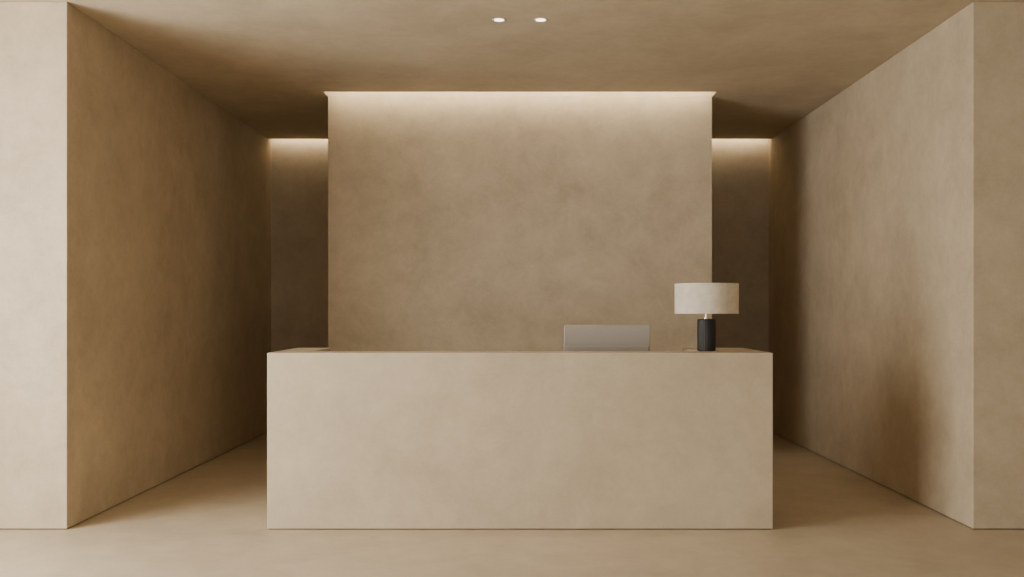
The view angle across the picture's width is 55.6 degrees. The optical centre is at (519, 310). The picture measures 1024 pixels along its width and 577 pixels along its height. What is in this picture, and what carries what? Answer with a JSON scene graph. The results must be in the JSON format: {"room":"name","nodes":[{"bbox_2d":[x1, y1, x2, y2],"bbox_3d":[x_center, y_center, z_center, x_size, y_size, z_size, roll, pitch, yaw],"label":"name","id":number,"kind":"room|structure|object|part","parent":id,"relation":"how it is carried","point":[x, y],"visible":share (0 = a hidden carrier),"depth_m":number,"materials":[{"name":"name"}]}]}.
{"room":"reception lobby","nodes":[
{"label":"reception lobby","id":0,"kind":"room"},
{"bbox_2d":[0,2,270,528],"bbox_3d":[-3.393,-0.272,8.275,1.413,3.127,5.030,0,0,0],"label":"wall","id":1,"kind":"structure","parent":0,"point":[135,208],"depth_m":6.43,"materials":[{"name":"beige paint"}]},
{"bbox_2d":[67,438,254,528],"bbox_3d":[-3.349,1.295,8.231,1.301,0.006,4.918,0,0,0],"label":"baseboard","id":2,"kind":"structure","parent":1,"relation":"attached to","point":[254,438],"depth_m":7.08,"materials":[{"name":"brown"}]},
{"bbox_2d":[0,0,1023,140],"bbox_3d":[0.450,-2.060,4.025,9.100,0.450,13.530,0,0,0],"label":"ceiling","id":3,"kind":"structure","parent":0,"point":[273,65],"depth_m":6.71,"materials":[{"name":"paint"}]},
{"bbox_2d":[492,18,505,21],"bbox_3d":[-0.132,-1.835,6.120,0.086,0.005,0.086,0,0,0],"label":"recessed light","id":4,"kind":"object","parent":3,"relation":"in","point":[494,19],"visible":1,"depth_m":6.11,"materials":[{"name":"white ceramic"}]},
{"bbox_2d":[328,92,711,96],"bbox_3d":[0.000,-1.955,8.322,3.290,0.240,0.005,0,0,0],"label":"cove","id":5,"kind":"object","parent":3,"relation":"attached to","point":[330,94],"visible":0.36,"depth_m":8.32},
{"bbox_2d":[534,18,546,21],"bbox_3d":[0.130,-1.835,6.120,0.086,0.005,0.086,0,0,0],"label":"recessed light","id":6,"kind":"object","parent":3,"relation":"in","point":[535,19],"visible":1,"depth_m":6.11,"materials":[{"name":"white ceramic"}]},
{"bbox_2d":[0,433,1023,576],"bbox_3d":[0.450,1.373,4.025,9.100,0.150,13.530,0,0,0],"label":"floor","id":7,"kind":"structure","parent":0,"point":[209,519],"depth_m":5.42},
{"bbox_2d":[267,348,772,528],"bbox_3d":[0.000,0.773,6.170,3.000,1.050,0.820,0,0,0],"label":"reception desk","id":8,"kind":"object","parent":7,"relation":"on","point":[683,439],"visible":0.99,"depth_m":5.76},
{"bbox_2d":[564,325,649,350],"bbox_3d":[0.560,0.324,6.275,0.560,0.468,0.190,0,0,-5],"label":"computer monitor","id":9,"kind":"object","parent":8,"relation":"on","point":[576,337],"visible":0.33,"depth_m":6.25,"materials":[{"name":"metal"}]},
{"bbox_2d":[675,283,738,350],"bbox_3d":[1.158,0.040,6.030,0.392,0.417,0.392,0,0,0],"label":"table lamp","id":10,"kind":"object","parent":8,"relation":"on","point":[690,298],"visible":0.98,"depth_m":5.88,"materials":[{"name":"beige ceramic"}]},
{"bbox_3d":[1.158,-0.076,6.030,0.392,0.185,0.392,0,0,0],"label":"lamp shade","id":11,"kind":"part","parent":10,"relation":"part of","materials":[{"name":"fabric"}]},
{"bbox_2d":[328,97,711,350],"bbox_3d":[0.000,-0.272,8.545,3.290,3.127,0.450,0,0,0],"label":"wall","id":12,"kind":"structure","parent":0,"point":[455,223],"depth_m":8.32,"materials":[{"name":"beige paint"}]},
{"bbox_2d":[271,139,768,351],"bbox_3d":[0.000,-0.392,10.640,5.374,3.367,0.300,0,0,0],"label":"wall","id":13,"kind":"structure","parent":0,"point":[299,167],"depth_m":10.49,"materials":[{"name":"beige paint"}]},
{"bbox_2d":[769,2,1023,528],"bbox_3d":[3.844,-0.272,8.275,2.313,3.127,5.030,0,0,0],"label":"wall","id":14,"kind":"structure","parent":0,"point":[896,204],"depth_m":6.63,"materials":[{"name":"beige paint"}]},
{"bbox_2d":[785,438,972,528],"bbox_3d":[3.800,1.295,8.231,2.201,0.006,4.918,0,0,0],"label":"baseboard","id":15,"kind":"structure","parent":14,"relation":"attached to","point":[785,438],"depth_m":7.06,"materials":[{"name":"brown"}]}
]}

